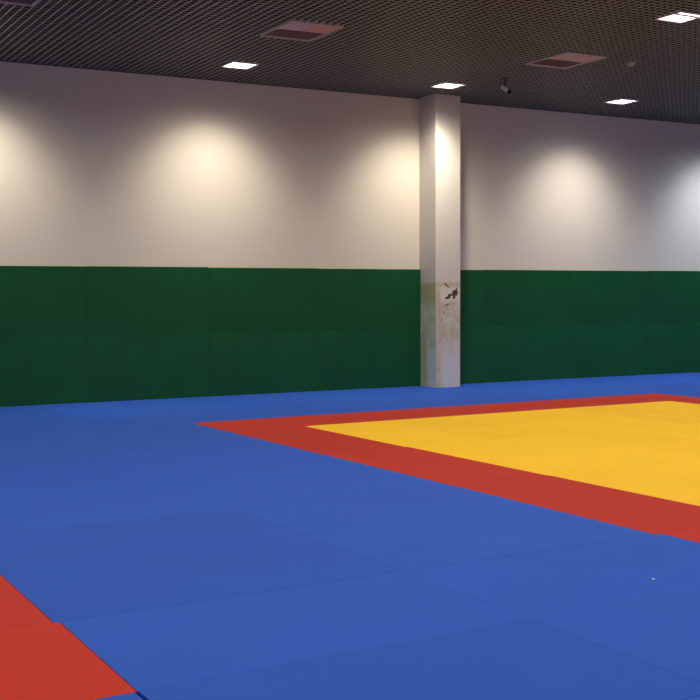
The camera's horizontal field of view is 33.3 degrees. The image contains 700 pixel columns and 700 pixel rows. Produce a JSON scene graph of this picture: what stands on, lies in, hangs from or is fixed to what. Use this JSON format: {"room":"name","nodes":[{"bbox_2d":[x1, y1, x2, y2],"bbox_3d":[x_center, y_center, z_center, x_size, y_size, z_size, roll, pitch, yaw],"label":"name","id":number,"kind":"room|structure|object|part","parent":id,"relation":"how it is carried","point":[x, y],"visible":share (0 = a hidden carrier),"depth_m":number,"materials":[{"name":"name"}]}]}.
{"room":"martial arts gym","nodes":[
{"label":"martial arts gym","id":0,"kind":"room"},
{"bbox_2d":[0,61,699,406],"bbox_3d":[-1.782,-2.107,18.601,33.000,5.711,0.200,-2,3,-29],"label":"wall","id":1,"kind":"structure","parent":0,"point":[98,167],"depth_m":18.97,"materials":[{"name":"paint"}]},
{"bbox_2d":[0,266,86,336],"bbox_3d":[-4.752,-0.702,16.879,1.939,1.014,0.045,-2,3,-29],"label":"pad","id":2,"kind":"object","parent":1,"relation":"attached to","point":[34,300],"visible":1,"depth_m":17.02,"materials":[{"name":"green plastic"}]},
{"bbox_2d":[0,335,87,406],"bbox_3d":[-4.749,0.304,16.929,1.939,0.999,0.045,-2,3,-29],"label":"pad","id":3,"kind":"object","parent":1,"relation":"attached to","point":[34,370],"visible":1,"depth_m":17.06,"materials":[{"name":"green plastic"}]},
{"bbox_2d":[86,266,208,334],"bbox_3d":[-3.057,-0.756,17.817,1.936,1.017,0.045,-2,3,-29],"label":"pad","id":4,"kind":"object","parent":1,"relation":"attached to","point":[120,299],"visible":1,"depth_m":17.78,"materials":[{"name":"green plastic"}]},
{"bbox_2d":[87,332,209,401],"bbox_3d":[-3.053,0.251,17.867,1.936,0.999,0.045,-2,3,-29],"label":"pad","id":5,"kind":"object","parent":1,"relation":"attached to","point":[121,367],"visible":1,"depth_m":17.83,"materials":[{"name":"green plastic"}]},
{"bbox_2d":[209,330,318,395],"bbox_3d":[-1.362,0.199,18.802,1.929,0.999,0.045,-2,3,-29],"label":"pad","id":6,"kind":"object","parent":1,"relation":"attached to","point":[255,362],"visible":1,"depth_m":18.76,"materials":[{"name":"green plastic"}]},
{"bbox_2d":[209,268,318,331],"bbox_3d":[-1.365,-0.805,18.752,1.929,1.010,0.045,-2,3,-29],"label":"pad","id":7,"kind":"object","parent":1,"relation":"attached to","point":[240,299],"visible":1,"depth_m":18.72,"materials":[{"name":"green plastic"}]},
{"bbox_2d":[319,328,419,390],"bbox_3d":[0.343,0.146,19.746,1.968,0.999,0.045,-2,3,-29],"label":"pad","id":8,"kind":"object","parent":1,"relation":"attached to","point":[349,358],"visible":1,"depth_m":19.71,"materials":[{"name":"green plastic"}]},
{"bbox_2d":[319,269,419,329],"bbox_3d":[0.340,-0.856,19.696,1.968,1.005,0.045,-2,3,-29],"label":"pad","id":9,"kind":"object","parent":1,"relation":"attached to","point":[348,298],"visible":1,"depth_m":19.66,"materials":[{"name":"green plastic"}]},
{"bbox_2d":[460,327,483,383],"bbox_3d":[2.013,0.094,20.669,0.819,0.999,0.045,-2,3,-29],"label":"pad","id":10,"kind":"object","parent":1,"relation":"attached to","point":[471,338],"visible":0.56,"depth_m":20.72,"materials":[{"name":"green plastic"}]},
{"bbox_2d":[460,270,483,326],"bbox_3d":[2.009,-0.906,20.619,0.819,1.002,0.045,-2,3,-29],"label":"pad","id":11,"kind":"object","parent":1,"relation":"attached to","point":[471,281],"visible":0.56,"depth_m":20.67,"materials":[{"name":"green plastic"}]},
{"bbox_2d":[484,325,568,382],"bbox_3d":[3.215,0.057,21.335,1.929,0.999,0.045,-2,3,-29],"label":"pad","id":12,"kind":"object","parent":1,"relation":"attached to","point":[536,352],"visible":1,"depth_m":21.30,"materials":[{"name":"green plastic"}]},
{"bbox_2d":[484,270,568,326],"bbox_3d":[3.212,-0.946,21.285,1.929,1.007,0.045,-2,3,-29],"label":"pad","id":13,"kind":"object","parent":1,"relation":"attached to","point":[511,297],"visible":1,"depth_m":21.25,"materials":[{"name":"green plastic"}]},
{"bbox_2d":[569,323,647,377],"bbox_3d":[4.908,0.004,22.271,1.939,0.999,0.045,-2,3,-29],"label":"pad","id":14,"kind":"object","parent":1,"relation":"attached to","point":[595,350],"visible":1,"depth_m":22.23,"materials":[{"name":"green plastic"}]},
{"bbox_2d":[569,270,647,324],"bbox_3d":[4.904,-0.998,22.221,1.939,1.006,0.045,-2,3,-29],"label":"pad","id":15,"kind":"object","parent":1,"relation":"attached to","point":[595,297],"visible":1,"depth_m":22.18,"materials":[{"name":"green plastic"}]},
{"bbox_2d":[647,322,699,374],"bbox_3d":[6.605,-0.049,23.210,1.939,0.999,0.045,-2,3,-29],"label":"pad","id":16,"kind":"object","parent":1,"relation":"attached to","point":[671,347],"visible":1,"depth_m":23.05,"materials":[{"name":"green plastic"}]},
{"bbox_2d":[648,271,699,322],"bbox_3d":[6.601,-1.054,23.160,1.939,1.012,0.045,-2,3,-29],"label":"pad","id":17,"kind":"object","parent":1,"relation":"attached to","point":[673,296],"visible":1,"depth_m":23.00,"materials":[{"name":"green plastic"}]},
{"bbox_2d":[0,0,699,124],"bbox_3d":[3.857,-4.091,8.297,33.000,0.762,23.103,-2,3,-29],"label":"ceiling","id":18,"kind":"structure","parent":0,"point":[391,48],"depth_m":15.70,"materials":[{"name":"black metal"}]},
{"bbox_2d":[0,0,38,5],"bbox_3d":[-3.733,-3.965,12.870,0.716,0.096,0.942,-2,3,-29],"label":"ceiling vent","id":19,"kind":"object","parent":18,"relation":"in","point":[17,2],"visible":1,"depth_m":13.30,"materials":[{"name":"grey metal"}]},
{"bbox_3d":[-3.694,-3.948,13.149,0.330,0.023,0.440,-2,3,-29],"label":"slat panel","id":20,"kind":"part","parent":19,"relation":"part of","materials":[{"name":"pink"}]},
{"bbox_2d":[221,60,258,68],"bbox_3d":[-1.600,-4.164,17.031,0.422,0.068,0.422,-2,3,-29],"label":"recessed light","id":21,"kind":"object","parent":18,"relation":"in","point":[233,64],"visible":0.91,"depth_m":17.05,"materials":[{"name":"white plastic"}]},
{"bbox_3d":[-1.639,-4.157,17.102,0.382,0.028,0.221,-2,3,-29],"label":"lamp panel","id":22,"kind":"part","parent":21,"relation":"part of","materials":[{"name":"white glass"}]},
{"bbox_2d":[260,19,343,41],"bbox_3d":[-0.620,-4.073,14.821,0.716,0.096,0.942,-2,3,-29],"label":"ceiling vent","id":23,"kind":"object","parent":18,"relation":"in","point":[300,30],"visible":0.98,"depth_m":14.80,"materials":[{"name":"grey metal"}]},
{"bbox_3d":[-0.877,-4.047,14.936,0.330,0.023,0.440,-2,3,-29],"label":"slat panel","id":24,"kind":"part","parent":23,"relation":"part of","materials":[{"name":"pink"}]},
{"bbox_3d":[-0.658,-4.024,14.542,0.330,0.015,0.440,-2,3,-29],"label":"slat panel","id":25,"kind":"part","parent":23,"relation":"part of","materials":[{"name":"grey metal"}]},
{"bbox_3d":[-0.581,-4.056,15.100,0.330,0.023,0.440,-2,3,-29],"label":"slat panel","id":26,"kind":"part","parent":23,"relation":"part of","materials":[{"name":"pink"}]},
{"bbox_3d":[-0.362,-4.034,14.706,0.330,0.015,0.440,-2,3,-29],"label":"slat panel","id":27,"kind":"part","parent":23,"relation":"part of","materials":[{"name":"beige metal"}]},
{"bbox_2d":[430,82,465,88],"bbox_3d":[1.571,-4.262,18.774,0.422,0.068,0.422,-2,3,-29],"label":"recessed light","id":28,"kind":"object","parent":18,"relation":"in","point":[446,85],"visible":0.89,"depth_m":18.78,"materials":[{"name":"white plastic"}]},
{"bbox_3d":[1.532,-4.255,18.845,0.382,0.028,0.221,-2,3,-29],"label":"lamp panel","id":29,"kind":"part","parent":28,"relation":"part of","materials":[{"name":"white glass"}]},
{"bbox_2d":[500,78,511,93],"bbox_3d":[2.407,-4.082,18.134,0.183,0.251,0.093,-1,3,-15],"label":"security camera","id":30,"kind":"object","parent":18,"relation":"attached to","point":[503,87],"visible":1,"depth_m":18.11,"materials":[{"name":"black plastic"}]},
{"bbox_2d":[526,52,606,68],"bbox_3d":[3.092,-4.184,16.783,0.716,0.096,0.942,-2,3,-29],"label":"ceiling vent","id":31,"kind":"object","parent":18,"relation":"in","point":[565,60],"visible":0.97,"depth_m":16.79,"materials":[{"name":"grey metal"}]},
{"bbox_3d":[2.836,-4.158,16.899,0.330,0.023,0.440,-2,3,-29],"label":"slat panel","id":32,"kind":"part","parent":31,"relation":"part of","materials":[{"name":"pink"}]},
{"bbox_3d":[3.131,-4.167,17.062,0.330,0.023,0.440,-2,3,-29],"label":"slat panel","id":33,"kind":"part","parent":31,"relation":"part of","materials":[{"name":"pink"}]},
{"bbox_3d":[3.054,-4.135,16.505,0.330,0.015,0.440,-2,3,-29],"label":"slat panel","id":34,"kind":"part","parent":31,"relation":"part of","materials":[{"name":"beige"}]},
{"bbox_3d":[3.350,-4.144,16.669,0.330,0.015,0.440,-2,3,-29],"label":"slat panel","id":35,"kind":"part","parent":31,"relation":"part of","materials":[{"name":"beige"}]},
{"bbox_2d":[604,98,638,104],"bbox_3d":[4.729,-4.354,20.407,0.422,0.068,0.422,-2,3,-29],"label":"recessed light","id":36,"kind":"object","parent":18,"relation":"in","point":[620,100],"visible":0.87,"depth_m":20.43,"materials":[{"name":"white plastic"}]},
{"bbox_3d":[4.690,-4.347,20.478,0.382,0.028,0.221,-2,3,-29],"label":"lamp panel","id":37,"kind":"part","parent":36,"relation":"part of","materials":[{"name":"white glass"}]},
{"bbox_2d":[627,62,634,66],"bbox_3d":[4.070,-4.129,16.962,0.120,0.050,0.120,-2,3,-29],"label":"smoke detector","id":38,"kind":"object","parent":18,"relation":"attached to","point":[630,64],"visible":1,"depth_m":16.93,"materials":[{"name":"beige plastic"}]},
{"bbox_2d":[655,11,699,22],"bbox_3d":[3.988,-4.038,14.128,0.422,0.068,0.422,-2,3,-29],"label":"recessed light","id":39,"kind":"object","parent":18,"relation":"in","point":[679,16],"visible":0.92,"depth_m":14.15,"materials":[{"name":"white plastic"}]},
{"bbox_3d":[3.949,-4.032,14.199,0.382,0.028,0.221,-2,3,-29],"label":"lamp panel","id":40,"kind":"part","parent":39,"relation":"part of","materials":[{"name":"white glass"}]},
{"bbox_2d":[419,94,459,387],"bbox_3d":[1.535,-2.115,20.031,0.502,5.560,0.512,-2,3,-29],"label":"pillar","id":41,"kind":"structure","parent":0,"point":[439,115],"depth_m":19.85,"materials":[{"name":"paint"}]},
{"bbox_3d":[3.827,1.278,8.653,33.000,0.099,23.303,-2,3,-29],"label":"floor","id":42,"kind":"structure","parent":0,"visible":0},
{"bbox_2d":[0,575,52,630],"bbox_3d":[-2.614,1.373,5.790,2.027,0.040,1.159,-2,3,-30],"label":"mat","id":43,"kind":"object","parent":42,"relation":"on","point":[16,611],"visible":0.86,"depth_m":6.00,"materials":[{"name":"red plastic"}]},
{"bbox_2d":[0,405,82,423],"bbox_3d":[-4.412,0.879,15.821,0.999,0.040,2.280,-2,3,-30],"label":"mat","id":44,"kind":"object","parent":42,"relation":"on","point":[29,413],"visible":0.87,"depth_m":15.59,"materials":[{"name":"blue plastic"}]},
{"bbox_2d":[0,622,136,699],"bbox_3d":[-2.022,1.420,4.790,2.034,0.040,1.164,-2,3,-30],"label":"mat","id":45,"kind":"object","parent":42,"relation":"on","point":[45,661],"visible":1,"depth_m":5.09,"materials":[{"name":"red plastic"}]},
{"bbox_2d":[39,402,156,418],"bbox_3d":[-3.544,0.852,16.316,0.999,0.040,2.255,-2,3,-30],"label":"mat","id":46,"kind":"object","parent":42,"relation":"on","point":[90,410],"visible":0.83,"depth_m":16.21,"materials":[{"name":"blue plastic"}]},
{"bbox_2d":[0,487,233,533],"bbox_3d":[-2.038,1.220,8.815,2.029,0.040,1.159,-2,3,-30],"label":"mat","id":47,"kind":"object","parent":42,"relation":"on","point":[129,505],"visible":0.9,"depth_m":8.88,"materials":[{"name":"blue plastic"}]},
{"bbox_2d":[95,692,142,699],"bbox_3d":[-1.435,1.469,3.757,1.999,0.040,1.214,-2,3,-30],"label":"mat","id":48,"kind":"object","parent":42,"relation":"on","point":[129,696],"visible":1,"depth_m":4.72,"materials":[{"name":"blue plastic"}]},
{"bbox_2d":[33,423,226,442],"bbox_3d":[-2.562,0.979,13.665,1.984,0.040,1.064,-2,3,-30],"label":"mat","id":49,"kind":"object","parent":42,"relation":"on","point":[184,428],"visible":0.87,"depth_m":13.63,"materials":[{"name":"blue plastic"}]},
{"bbox_2d":[0,509,305,573],"bbox_3d":[-1.450,1.267,7.816,2.029,0.040,1.159,-2,3,-30],"label":"mat","id":50,"kind":"object","parent":42,"relation":"on","point":[106,541],"visible":0.87,"depth_m":7.79,"materials":[{"name":"blue plastic"}]},
{"bbox_2d":[60,432,268,454],"bbox_3d":[-2.012,1.024,12.734,1.989,0.040,1.099,-2,3,-30],"label":"mat","id":51,"kind":"object","parent":42,"relation":"on","point":[113,446],"visible":0.83,"depth_m":12.70,"materials":[{"name":"blue plastic"}]},
{"bbox_2d":[108,399,225,414],"bbox_3d":[-2.675,0.824,16.811,0.999,0.040,2.230,-2,3,-30],"label":"mat","id":52,"kind":"object","parent":42,"relation":"on","point":[155,406],"visible":0.83,"depth_m":16.74,"materials":[{"name":"blue plastic"}]},
{"bbox_2d":[0,536,401,622],"bbox_3d":[-0.873,1.315,6.811,2.052,0.040,1.159,-2,3,-30],"label":"mat","id":53,"kind":"object","parent":42,"relation":"on","point":[95,589],"visible":0.83,"depth_m":6.74,"materials":[{"name":"blue plastic"}]},
{"bbox_2d":[92,442,317,469],"bbox_3d":[-1.442,1.071,11.765,1.989,0.040,1.149,-2,3,-30],"label":"mat","id":54,"kind":"object","parent":42,"relation":"on","point":[262,450],"visible":0.83,"depth_m":11.71,"materials":[{"name":"blue plastic"}]},
{"bbox_2d":[168,396,288,410],"bbox_3d":[-1.807,0.796,17.306,0.999,0.040,2.205,-2,3,-30],"label":"mat","id":55,"kind":"object","parent":42,"relation":"on","point":[228,403],"visible":0.83,"depth_m":17.17,"materials":[{"name":"blue plastic"}]},
{"bbox_2d":[164,407,332,422],"bbox_3d":[-1.360,0.877,15.639,2.019,0.040,1.124,-2,3,-30],"label":"mat","id":56,"kind":"object","parent":42,"relation":"on","point":[286,411],"visible":0.83,"depth_m":15.60,"materials":[{"name":"blue plastic"}]},
{"bbox_2d":[132,454,376,486],"bbox_3d":[-0.870,1.116,10.803,1.999,0.040,1.089,-2,3,-30],"label":"mat","id":57,"kind":"object","parent":42,"relation":"on","point":[188,475],"visible":0.83,"depth_m":10.76,"materials":[{"name":"blue plastic"}]},
{"bbox_2d":[194,414,371,431],"bbox_3d":[-0.829,0.923,14.681,2.034,0.040,1.064,-2,3,-30],"label":"mat","id":58,"kind":"object","parent":42,"relation":"on","point":[325,419],"visible":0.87,"depth_m":14.64,"materials":[{"name":"red plastic"}]},
{"bbox_2d":[228,393,350,406],"bbox_3d":[-0.938,0.768,17.801,0.999,0.040,2.180,-2,3,-30],"label":"mat","id":59,"kind":"object","parent":42,"relation":"on","point":[286,399],"visible":0.83,"depth_m":17.75,"materials":[{"name":"blue plastic"}]},
{"bbox_2d":[60,572,528,695],"bbox_3d":[-0.281,1.363,5.811,2.046,0.040,1.164,-2,3,-30],"label":"mat","id":60,"kind":"object","parent":42,"relation":"on","point":[153,648],"visible":0.86,"depth_m":5.71,"materials":[{"name":"blue plastic"}]},
{"bbox_2d":[178,468,450,508],"bbox_3d":[-0.300,1.163,9.834,1.999,0.040,1.159,-2,3,-30],"label":"mat","id":61,"kind":"object","parent":42,"relation":"on","point":[290,489],"visible":0.83,"depth_m":9.80,"materials":[{"name":"blue plastic"}]},
{"bbox_2d":[228,426,402,453],"bbox_3d":[-0.423,1.005,13.000,1.019,0.040,2.249,-2,3,-30],"label":"mat","id":62,"kind":"object","parent":42,"relation":"on","point":[305,438],"visible":0.83,"depth_m":12.86,"materials":[{"name":"red plastic"}]},
{"bbox_2d":[289,390,406,402],"bbox_3d":[-0.069,0.741,18.296,0.999,0.040,2.155,-2,3,-30],"label":"mat","id":63,"kind":"object","parent":42,"relation":"on","point":[337,395],"visible":0.83,"depth_m":18.23,"materials":[{"name":"blue plastic"}]},
{"bbox_2d":[299,400,454,413],"bbox_3d":[0.382,0.820,16.660,2.019,0.040,1.124,-2,3,-30],"label":"mat","id":64,"kind":"object","parent":42,"relation":"on","point":[403,404],"visible":0.83,"depth_m":16.63,"materials":[{"name":"blue plastic"}]},
{"bbox_2d":[236,486,539,535],"bbox_3d":[0.290,1.210,8.837,2.006,0.040,1.159,-2,3,-30],"label":"mat","id":65,"kind":"object","parent":42,"relation":"on","point":[342,514],"visible":0.83,"depth_m":8.79,"materials":[{"name":"blue plastic"}]},
{"bbox_2d":[306,421,483,446],"bbox_3d":[0.478,0.976,13.528,1.069,0.040,2.249,-2,3,-30],"label":"mat","id":66,"kind":"object","parent":42,"relation":"on","point":[395,434],"visible":0.83,"depth_m":13.45,"materials":[{"name":"yellow plastic"}]},
{"bbox_2d":[343,387,462,399],"bbox_3d":[0.799,0.713,18.790,0.999,0.040,2.130,-2,3,-30],"label":"mat","id":67,"kind":"object","parent":42,"relation":"on","point":[407,394],"visible":0.83,"depth_m":18.73,"materials":[{"name":"blue plastic"}]},
{"bbox_2d":[139,619,699,699],"bbox_3d":[0.323,1.412,4.788,2.041,0.040,1.214,-2,3,-30],"label":"mat","id":68,"kind":"object","parent":42,"relation":"on","point":[529,659],"visible":1,"depth_m":4.97,"materials":[{"name":"blue plastic"}]},
{"bbox_2d":[337,406,501,420],"bbox_3d":[0.911,0.866,15.702,1.999,0.040,1.064,-2,3,-30],"label":"mat","id":69,"kind":"object","parent":42,"relation":"on","point":[386,415],"visible":0.83,"depth_m":15.66,"materials":[{"name":"red plastic"}]},
{"bbox_2d":[323,447,546,485],"bbox_3d":[0.732,1.097,11.071,1.034,0.040,2.249,-2,3,-30],"label":"mat","id":70,"kind":"object","parent":42,"relation":"on","point":[432,466],"visible":0.83,"depth_m":10.92,"materials":[{"name":"red plastic"}]},
{"bbox_2d":[392,386,513,396],"bbox_3d":[1.668,0.685,19.285,0.999,0.040,2.105,-2,3,-30],"label":"mat","id":71,"kind":"object","parent":42,"relation":"on","point":[457,391],"visible":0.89,"depth_m":19.09,"materials":[{"name":"blue plastic"}]},
{"bbox_2d":[382,417,556,439],"bbox_3d":[1.362,0.948,14.047,0.979,0.040,2.249,-2,3,-30],"label":"mat","id":72,"kind":"object","parent":42,"relation":"on","point":[479,430],"visible":0.83,"depth_m":13.93,"materials":[{"name":"yellow plastic"}]},
{"bbox_2d":[309,507,653,571],"bbox_3d":[0.877,1.258,7.838,2.006,0.040,1.159,-2,3,-30],"label":"mat","id":73,"kind":"object","parent":42,"relation":"on","point":[420,545],"visible":0.83,"depth_m":7.76,"materials":[{"name":"blue plastic"}]},
{"bbox_2d":[418,393,563,405],"bbox_3d":[2.124,0.763,17.681,2.019,0.040,1.124,-2,3,-30],"label":"mat","id":74,"kind":"object","parent":42,"relation":"on","point":[504,398],"visible":0.83,"depth_m":17.64,"materials":[{"name":"blue plastic"}]},
{"bbox_2d":[460,383,560,393],"bbox_3d":[2.537,0.657,19.779,0.999,0.040,2.077,-2,3,-30],"label":"mat","id":75,"kind":"object","parent":42,"relation":"on","point":[514,389],"visible":0.7,"depth_m":19.63,"materials":[{"name":"blue plastic"}]},
{"bbox_2d":[411,440,632,475],"bbox_3d":[1.629,1.068,11.597,1.044,0.040,2.249,-2,3,-30],"label":"mat","id":76,"kind":"object","parent":42,"relation":"on","point":[544,462],"visible":0.87,"depth_m":11.48,"materials":[{"name":"yellow plastic"}]},
{"bbox_2d":[445,412,617,433],"bbox_3d":[2.212,0.919,14.545,0.989,0.040,2.249,-2,3,-30],"label":"mat","id":77,"kind":"object","parent":42,"relation":"on","point":[545,425],"visible":0.83,"depth_m":14.43,"materials":[{"name":"yellow plastic"}]},
{"bbox_2d":[459,399,609,411],"bbox_3d":[2.635,0.810,16.713,1.999,0.040,1.064,-2,3,-30],"label":"mat","id":78,"kind":"object","parent":42,"relation":"on","point":[560,403],"visible":0.83,"depth_m":16.69,"materials":[{"name":"red plastic"}]},
{"bbox_2d":[489,380,604,390],"bbox_3d":[3.405,0.629,20.275,0.999,0.040,2.054,-2,3,-30],"label":"mat","id":79,"kind":"object","parent":42,"relation":"on","point":[531,383],"visible":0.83,"depth_m":20.21,"materials":[{"name":"blue plastic"}]},
{"bbox_2d":[403,534,699,618],"bbox_3d":[1.490,1.306,6.850,2.061,0.040,1.164,-2,3,-30],"label":"mat","id":80,"kind":"object","parent":42,"relation":"on","point":[533,585],"visible":0.83,"depth_m":6.73,"materials":[{"name":"blue plastic"}]},
{"bbox_2d":[454,475,699,533],"bbox_3d":[1.900,1.192,9.109,1.044,0.040,2.319,-2,3,-30],"label":"mat","id":81,"kind":"object","parent":42,"relation":"on","point":[640,512],"visible":0.87,"depth_m":9.00,"materials":[{"name":"red plastic"}]},
{"bbox_2d":[504,409,676,428],"bbox_3d":[3.061,0.892,15.043,0.979,0.040,2.249,-2,3,-30],"label":"mat","id":82,"kind":"object","parent":42,"relation":"on","point":[605,420],"visible":0.83,"depth_m":14.96,"materials":[{"name":"yellow plastic"}]},
{"bbox_2d":[521,388,662,398],"bbox_3d":[3.866,0.706,18.703,2.019,0.040,1.124,-2,3,-30],"label":"mat","id":83,"kind":"object","parent":42,"relation":"on","point":[570,394],"visible":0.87,"depth_m":18.64,"materials":[{"name":"blue plastic"}]},
{"bbox_2d":[534,378,652,387],"bbox_3d":[4.274,0.602,20.770,0.999,0.040,2.029,-2,3,-30],"label":"mat","id":84,"kind":"object","parent":42,"relation":"on","point":[586,382],"visible":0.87,"depth_m":20.63,"materials":[{"name":"blue plastic"}]},
{"bbox_2d":[531,588,699,682],"bbox_3d":[2.075,1.354,5.815,2.019,0.040,1.214,-2,3,-30],"label":"mat","id":85,"kind":"object","parent":42,"relation":"on","point":[662,631],"visible":0.8,"depth_m":5.66,"materials":[{"name":"blue plastic"}]},
{"bbox_2d":[550,466,699,505],"bbox_3d":[2.793,1.162,9.633,1.027,0.040,2.319,-2,3,-30],"label":"mat","id":86,"kind":"object","parent":42,"relation":"on","point":[645,481],"visible":0.88,"depth_m":10.01,"materials":[{"name":"yellow plastic"}]},
{"bbox_2d":[561,405,699,423],"bbox_3d":[3.932,0.863,15.553,1.039,0.040,2.249,-2,3,-30],"label":"mat","id":87,"kind":"object","parent":42,"relation":"on","point":[617,410],"visible":0.87,"depth_m":15.56,"materials":[{"name":"yellow plastic"}]},
{"bbox_2d":[568,393,699,404],"bbox_3d":[4.308,0.755,17.694,1.879,0.040,1.064,-2,3,-30],"label":"mat","id":88,"kind":"object","parent":42,"relation":"on","point":[652,397],"visible":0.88,"depth_m":17.69,"materials":[{"name":"red plastic"}]},
{"bbox_2d":[578,376,689,384],"bbox_3d":[5.142,0.573,21.265,0.999,0.040,2.004,-2,3,-30],"label":"mat","id":89,"kind":"object","parent":42,"relation":"on","point":[611,378],"visible":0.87,"depth_m":21.25,"materials":[{"name":"blue plastic"}]},
{"bbox_2d":[618,401,699,413],"bbox_3d":[4.833,0.834,16.082,1.049,0.040,2.249,-2,3,-30],"label":"mat","id":90,"kind":"object","parent":42,"relation":"on","point":[692,408],"visible":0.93,"depth_m":16.50,"materials":[{"name":"yellow plastic"}]},
{"bbox_2d":[619,383,699,392],"bbox_3d":[5.607,0.649,19.724,2.019,0.040,1.124,-2,3,-30],"label":"mat","id":91,"kind":"object","parent":42,"relation":"on","point":[689,386],"visible":0.81,"depth_m":19.69,"materials":[{"name":"blue plastic"}]},
{"bbox_2d":[620,374,699,382],"bbox_3d":[6.011,0.546,21.760,0.999,0.040,1.979,-2,3,-30],"label":"mat","id":92,"kind":"object","parent":42,"relation":"on","point":[651,376],"visible":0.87,"depth_m":21.95,"materials":[{"name":"blue plastic"}]},
{"bbox_2d":[658,390,699,397],"bbox_3d":[5.989,0.700,18.680,2.019,0.040,1.064,-2,3,-30],"label":"mat","id":93,"kind":"object","parent":42,"relation":"on","point":[682,393],"visible":0.71,"depth_m":18.55,"materials":[{"name":"blue plastic"}]},
{"bbox_2d":[658,372,699,377],"bbox_3d":[6.880,0.519,22.255,0.999,0.040,1.954,-2,3,-30],"label":"mat","id":94,"kind":"object","parent":42,"relation":"on","point":[692,374],"visible":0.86,"depth_m":22.75,"materials":[{"name":"blue plastic"}]},
{"bbox_2d":[661,528,699,542],"bbox_3d":[3.083,1.285,7.150,0.989,0.040,2.259,-2,3,-30],"label":"mat","id":95,"kind":"object","parent":42,"relation":"on","point":[693,535],"visible":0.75,"depth_m":7.84,"materials":[{"name":"red plastic"}]},
{"bbox_2d":[674,399,699,403],"bbox_3d":[5.622,0.807,16.545,0.779,0.040,2.249,-2,3,-30],"label":"mat","id":96,"kind":"object","parent":42,"relation":"on","point":[694,401],"visible":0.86,"depth_m":17.21,"materials":[{"name":"red plastic"}]},
{"bbox_2d":[686,696,699,699],"bbox_3d":[0.935,1.461,3.759,2.029,0.040,1.179,-2,3,-30],"label":"mat","id":97,"kind":"object","parent":42,"relation":"on","point":[698,697],"visible":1,"depth_m":4.69,"materials":[{"name":"blue plastic"}]}
]}

